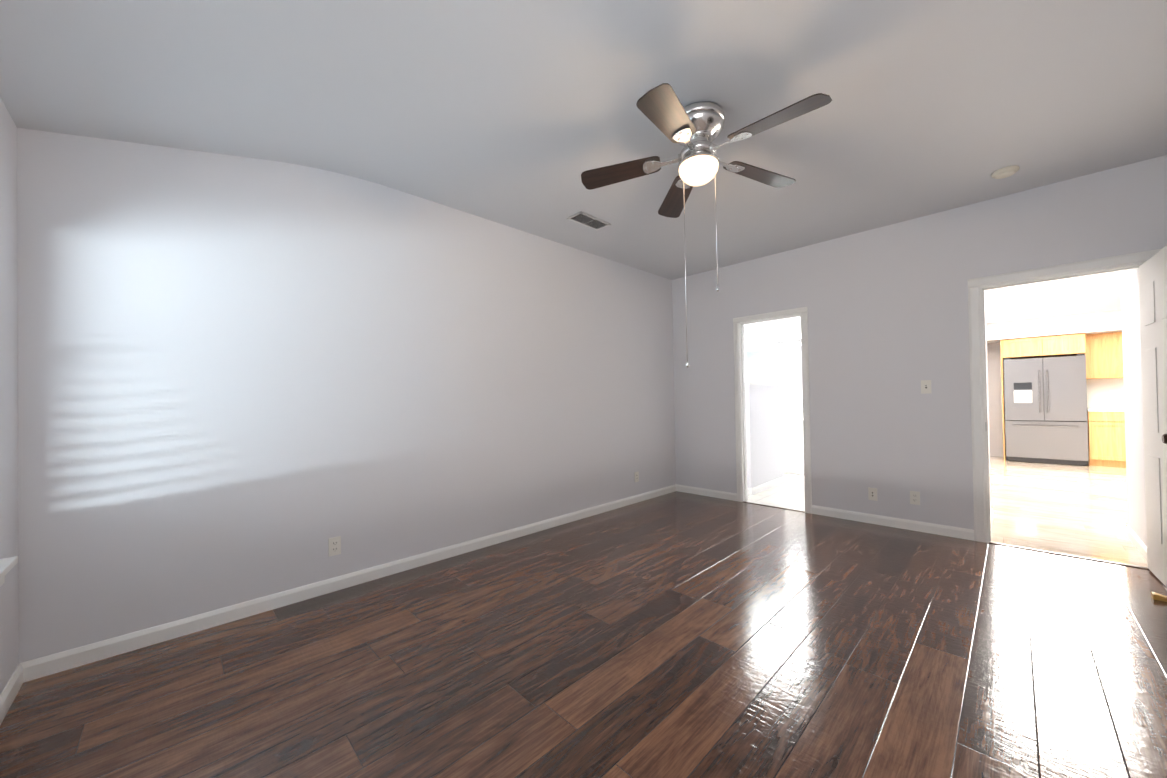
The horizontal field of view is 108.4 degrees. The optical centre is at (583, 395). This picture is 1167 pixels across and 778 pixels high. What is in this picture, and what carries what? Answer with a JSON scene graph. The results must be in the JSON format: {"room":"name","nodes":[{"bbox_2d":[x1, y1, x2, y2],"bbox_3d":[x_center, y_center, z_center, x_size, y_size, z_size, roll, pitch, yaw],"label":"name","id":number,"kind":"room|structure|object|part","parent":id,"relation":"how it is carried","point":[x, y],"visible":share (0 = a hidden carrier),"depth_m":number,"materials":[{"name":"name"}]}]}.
{"room":"empty bedroom","nodes":[
{"label":"empty bedroom","id":0,"kind":"room"},
{"bbox_2d":[0,98,18,694],"bbox_3d":[-1.204,-0.273,0.418,0.160,3.000,4.140,0,-1,-44],"label":"wall","id":1,"kind":"structure","parent":0,"point":[9,606],"depth_m":1.76,"materials":[{"name":"white paint"}]},
{"bbox_2d":[0,556,17,586],"bbox_3d":[-1.619,0.668,0.924,0.145,0.093,1.980,0,-1,-44],"label":"window sill","id":2,"kind":"structure","parent":1,"relation":"attached to","point":[7,565],"depth_m":1.61,"materials":[{"name":"white"}]},
{"bbox_2d":[0,661,27,724],"bbox_3d":[-1.117,1.184,0.464,0.013,0.085,3.840,0,-1,-44],"label":"baseboard","id":3,"kind":"structure","parent":1,"relation":"attached to","point":[20,675],"depth_m":1.74,"materials":[{"name":"white wood"}]},
{"bbox_2d":[17,128,675,662],"bbox_3d":[-0.766,-0.248,3.659,5.320,3.000,0.120,0,-1,-44],"label":"wall","id":4,"kind":"structure","parent":0,"point":[241,380],"depth_m":2.53,"materials":[{"name":"white paint"}]},
{"bbox_2d":[328,536,340,556],"bbox_3d":[-1.605,0.973,2.715,0.070,0.115,0.007,0,-1,-44],"label":"outlet","id":5,"kind":"object","parent":4,"relation":"attached to","point":[334,543],"visible":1,"depth_m":2.71,"materials":[{"name":"white plastic"}]},
{"bbox_2d":[28,484,675,680],"bbox_3d":[-0.637,1.208,3.653,5.160,0.085,0.013,0,-1,-44],"label":"baseboard","id":6,"kind":"structure","parent":4,"relation":"attached to","point":[33,669],"depth_m":2.49,"materials":[{"name":"white wood"}]},
{"bbox_2d":[635,472,638,481],"bbox_3d":[0.619,0.946,4.893,0.070,0.115,0.007,0,-1,-44],"label":"outlet","id":7,"kind":"object","parent":4,"relation":"attached to","point":[636,476],"visible":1,"depth_m":4.89,"materials":[{"name":"white plastic"}]},
{"bbox_2d":[0,456,1166,777],"bbox_3d":[3.745,1.225,3.752,11.880,0.100,9.240,0,-1,-44],"label":"floor","id":8,"kind":"structure","parent":0,"point":[678,635],"depth_m":1.90,"materials":[{"name":"brown wood"}]},
{"bbox_2d":[745,384,783,487],"bbox_3d":[2.376,0.539,5.566,1.050,1.355,0.120,0,-1,-44],"label":"wall","id":9,"kind":"structure","parent":8,"relation":"on","point":[764,433],"depth_m":5.44,"materials":[{"name":"white paint"}]},
{"bbox_2d":[745,382,782,384],"bbox_3d":[2.364,-0.153,5.573,1.080,0.030,0.150,0,-1,-44],"label":"trim","id":10,"kind":"structure","parent":9,"relation":"on","point":[757,383],"depth_m":5.38,"materials":[{"name":"white"}]},
{"bbox_2d":[744,333,777,382],"bbox_3d":[2.369,-0.476,5.587,1.010,0.614,0.020,0,-1,-44],"label":"glass","id":11,"kind":"object","parent":10,"relation":"on","point":[761,365],"visible":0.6,"depth_m":5.58,"materials":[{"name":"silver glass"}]},
{"bbox_2d":[748,476,784,494],"bbox_3d":[2.387,1.174,5.550,1.063,0.085,0.133,0,-1,-44],"label":"baseboard","id":12,"kind":"structure","parent":9,"relation":"attached to","point":[765,486],"depth_m":5.43,"materials":[{"name":"white wood"}]},
{"bbox_2d":[783,420,803,474],"bbox_3d":[3.217,0.815,6.816,0.593,0.800,2.100,0,-1,-44],"label":"bathroom vanity","id":13,"kind":"object","parent":8,"relation":"on","point":[793,451],"depth_m":6.42,"materials":[{"name":"white"}]},
{"bbox_2d":[783,416,798,419],"bbox_3d":[3.207,0.395,6.817,0.600,0.040,2.120,0,-1,-44],"label":"countertop","id":14,"kind":"structure","parent":13,"relation":"on","point":[784,417],"depth_m":6.88,"materials":[{"name":"white"}]},
{"bbox_2d":[1003,354,1088,464],"bbox_3d":[7.915,0.233,7.245,0.753,1.783,0.930,0,-1,-44],"label":"fridge","id":15,"kind":"object","parent":8,"relation":"on","point":[1046,420],"visible":1,"depth_m":7.00,"materials":[{"name":"silver metal"}]},
{"bbox_2d":[1086,378,1125,467],"bbox_3d":[8.592,0.419,6.656,0.620,1.400,0.838,0,-1,-44],"label":"base cabinet","id":16,"kind":"object","parent":8,"relation":"on","point":[1106,423],"visible":0.5,"depth_m":6.69,"materials":[{"name":"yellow wood"}]},
{"bbox_2d":[1151,592,1166,601],"bbox_3d":[3.328,1.153,2.386,0.050,0.031,0.127,0,-1,-44],"label":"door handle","id":17,"kind":"object","parent":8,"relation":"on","point":[1157,596],"visible":1,"depth_m":2.40,"materials":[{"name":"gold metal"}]},
{"bbox_2d":[0,0,1166,327],"bbox_3d":[3.696,-1.562,3.780,11.880,0.626,9.240,0,-1,-44],"label":"ceiling","id":18,"kind":"structure","parent":0,"point":[520,114],"depth_m":2.08,"materials":[{"name":"white paint"}]},
{"bbox_2d":[567,211,610,230],"bbox_3d":[0.050,-1.500,3.631,0.370,0.010,0.175,0,-1,-44],"label":"ceiling vent","id":19,"kind":"object","parent":18,"relation":"in","point":[587,220],"visible":1,"depth_m":3.62,"materials":[{"name":"silver metal"}]},
{"bbox_2d":[581,83,831,366],"bbox_3d":[0.655,-0.843,2.272,1.270,1.374,1.247,0,-1,-44],"label":"ceiling fan","id":20,"kind":"object","parent":18,"relation":"hanging from","point":[695,129],"visible":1,"depth_m":2.23,"materials":[{"name":"brown wood"}]},
{"bbox_3d":[0.211,-1.281,2.420,0.460,0.006,0.156,-6,-13,14],"label":"blade","id":21,"kind":"part","parent":20,"relation":"part of","materials":[{"name":"brown wood"}]},
{"bbox_3d":[0.397,-1.289,1.946,0.156,0.006,0.460,-14,-3,33],"label":"blade","id":22,"kind":"part","parent":20,"relation":"part of","materials":[{"name":"brown wood"}]},
{"bbox_3d":[0.605,-1.284,2.743,0.156,0.006,0.460,10,-6,-2],"label":"blade","id":23,"kind":"part","parent":20,"relation":"part of","materials":[{"name":"brown wood"}]},
{"bbox_3d":[0.631,-1.212,2.310,0.212,0.098,0.212,0,-1,-44],"label":"globe","id":24,"kind":"part","parent":20,"relation":"part of","materials":[{"name":"white glass"}]},
{"bbox_3d":[0.643,-0.742,2.298,0.118,1.174,0.158,0,-1,-44],"label":"pull chain","id":25,"kind":"part","parent":20,"relation":"part of","materials":[{"name":"silver metal"}]},
{"bbox_3d":[0.628,-1.393,2.312,0.286,0.272,0.286,0,-1,-44],"label":"motor","id":26,"kind":"part","parent":20,"relation":"part of","materials":[{"name":"silver metal"}]},
{"bbox_3d":[1.034,-1.294,2.469,0.460,0.006,0.156,5,8,-21],"label":"blade","id":27,"kind":"part","parent":20,"relation":"part of","materials":[{"name":"brown wood"}]},
{"bbox_3d":[0.905,-1.297,1.976,0.156,0.006,0.460,-14,13,-38],"label":"blade","id":28,"kind":"part","parent":20,"relation":"part of","materials":[{"name":"brown wood"}]},
{"bbox_2d":[991,165,1019,178],"bbox_3d":[2.931,-1.544,2.925,0.140,0.037,0.140,0,-1,-44],"label":"smoke detector","id":29,"kind":"object","parent":18,"relation":"attached to","point":[1005,172],"visible":1,"depth_m":2.90,"materials":[{"name":"beige plastic"}]},
{"bbox_2d":[744,320,802,411],"bbox_3d":[3.530,-0.069,7.006,0.120,2.560,4.100,0,-1,-44],"label":"wall","id":30,"kind":"structure","parent":0,"point":[782,330],"depth_m":7.17,"materials":[{"name":"white paint"}]},
{"bbox_2d":[746,344,802,410],"bbox_3d":[3.353,-0.290,7.084,0.019,1.090,1.710,0,-1,-44],"label":"bathroom mirror","id":31,"kind":"object","parent":30,"relation":"attached to","point":[789,368],"visible":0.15,"depth_m":7.06,"materials":[{"name":"clear glass"}]},
{"bbox_2d":[753,336,800,344],"bbox_3d":[3.294,-0.925,7.043,0.153,0.080,0.950,0,-1,-44],"label":"sconce","id":32,"kind":"object","parent":30,"relation":"attached to","point":[787,339],"visible":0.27,"depth_m":7.06,"materials":[{"name":"silver metal"}]},
{"bbox_2d":[783,412,802,419],"bbox_3d":[3.411,0.323,7.019,0.025,0.100,2.120,0,-1,-44],"label":"backsplash","id":33,"kind":"structure","parent":30,"relation":"attached to","point":[800,414],"depth_m":6.93,"materials":[{"name":"white"}]},
{"bbox_2d":[672,155,1166,529],"bbox_3d":[2.059,-0.287,4.662,0.120,3.000,5.640,0,-1,-44],"label":"wall","id":34,"kind":"structure","parent":0,"point":[888,320],"depth_m":3.81,"materials":[{"name":"white paint"}]},
{"bbox_2d":[676,484,736,500],"bbox_3d":[1.498,1.185,5.152,0.013,0.085,0.797,0,-1,-44],"label":"baseboard","id":35,"kind":"structure","parent":34,"relation":"attached to","point":[681,488],"depth_m":5.13,"materials":[{"name":"white wood"}]},
{"bbox_2d":[733,307,811,513],"bbox_3d":[2.079,0.153,4.634,0.139,2.118,0.796,0,-1,-44],"label":"door frame","id":36,"kind":"structure","parent":34,"relation":"attached to","point":[803,311],"depth_m":4.81,"materials":[{"name":"white wood"}]},
{"bbox_2d":[868,487,876,500],"bbox_3d":[2.697,0.920,3.924,0.012,0.115,0.070,0,-1,-44],"label":"outlet","id":37,"kind":"object","parent":34,"relation":"attached to","point":[872,493],"visible":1,"depth_m":3.92,"materials":[{"name":"white plastic"}]},
{"bbox_2d":[812,505,973,540],"bbox_3d":[2.759,1.151,3.864,0.013,0.085,1.218,0,-1,-44],"label":"baseboard","id":38,"kind":"structure","parent":34,"relation":"attached to","point":[944,530],"depth_m":3.79,"materials":[{"name":"white wood"}]},
{"bbox_2d":[910,491,919,504],"bbox_3d":[2.917,0.901,3.703,0.007,0.115,0.070,0,-1,-44],"label":"outlet","id":39,"kind":"object","parent":34,"relation":"attached to","point":[915,497],"visible":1,"depth_m":3.70,"materials":[{"name":"white plastic"}]},
{"bbox_2d":[921,380,930,393],"bbox_3d":[2.964,-0.075,3.641,0.016,0.115,0.070,0,-1,-44],"label":"light switch","id":40,"kind":"object","parent":34,"relation":"attached to","point":[925,386],"visible":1,"depth_m":3.65,"materials":[{"name":"white plastic"}]},
{"bbox_2d":[743,501,1148,569],"bbox_3d":[2.820,1.188,3.817,0.034,0.006,2.825,0,-1,-44],"label":"trim","id":41,"kind":"structure","parent":34,"relation":"attached to","point":[1024,548],"depth_m":3.11,"materials":[{"name":"white wood"}]},
{"bbox_2d":[968,248,1162,542],"bbox_3d":[3.546,0.106,3.136,0.139,2.131,0.963,0,-1,-44],"label":"door frame","id":42,"kind":"structure","parent":34,"relation":"attached to","point":[975,285],"depth_m":3.39,"materials":[{"name":"white wood"}]},
{"bbox_2d":[1138,245,1166,586],"bbox_3d":[3.498,0.145,2.523,0.169,2.018,0.824,-2,-1,43],"label":"bedroom door","id":43,"kind":"structure","parent":34,"relation":"in","point":[1152,270],"depth_m":2.62,"materials":[{"name":"white wood"}]},
{"bbox_2d":[984,294,990,512],"bbox_3d":[3.548,-0.101,3.850,0.870,2.560,0.195,0,-1,-44],"label":"wall","id":44,"kind":"structure","parent":0,"point":[987,401],"depth_m":3.98,"materials":[{"name":"white paint"}]},
{"bbox_2d":[990,508,992,528],"bbox_3d":[3.646,1.134,3.768,0.883,0.085,0.013,0,-1,-44],"label":"baseboard","id":45,"kind":"structure","parent":44,"relation":"attached to","point":[991,514],"depth_m":3.86,"materials":[{"name":"white"}]},
{"bbox_2d":[987,343,1063,456],"bbox_3d":[9.399,-0.178,6.371,0.120,2.560,4.780,0,-1,-44],"label":"wall","id":46,"kind":"structure","parent":0,"point":[995,397],"depth_m":7.95,"materials":[{"name":"white paint"}]},
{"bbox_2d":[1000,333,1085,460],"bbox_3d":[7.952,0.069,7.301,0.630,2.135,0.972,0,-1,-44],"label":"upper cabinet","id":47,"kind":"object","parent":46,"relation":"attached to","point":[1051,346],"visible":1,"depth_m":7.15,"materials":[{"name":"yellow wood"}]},
{"bbox_2d":[1085,332,1123,378],"bbox_3d":[8.676,-0.649,6.763,0.339,0.735,0.833,0,-1,-44],"label":"upper cabinet","id":48,"kind":"object","parent":46,"relation":"attached to","point":[1104,355],"visible":0.5,"depth_m":6.80,"materials":[{"name":"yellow wood"}]},
{"bbox_2d":[986,310,1121,342],"bbox_3d":[9.095,-1.186,6.102,0.680,0.300,4.780,0,-1,-44],"label":"soffit","id":49,"kind":"structure","parent":0,"point":[1096,322],"depth_m":6.93,"materials":[{"name":"white paint"}]},
{"bbox_2d":[984,269,1137,293],"bbox_3d":[3.672,-1.143,3.293,0.280,0.493,0.815,0,-1,-44],"label":"wall","id":50,"kind":"structure","parent":0,"point":[1066,280],"depth_m":3.29,"materials":[{"name":"white paint"}]},
{"bbox_2d":[1121,270,1146,545],"bbox_3d":[4.287,-0.122,3.095,0.870,2.560,0.290,0,-1,-44],"label":"wall","id":51,"kind":"structure","parent":0,"point":[1133,406],"depth_m":3.23,"materials":[{"name":"white paint"}]},
{"bbox_2d":[1125,525,1146,560],"bbox_3d":[4.192,1.119,3.180,0.840,0.085,0.013,0,-1,-44],"label":"baseboard","id":52,"kind":"structure","parent":51,"relation":"attached to","point":[1137,542],"depth_m":3.19,"materials":[{"name":"white wood"}]}
]}

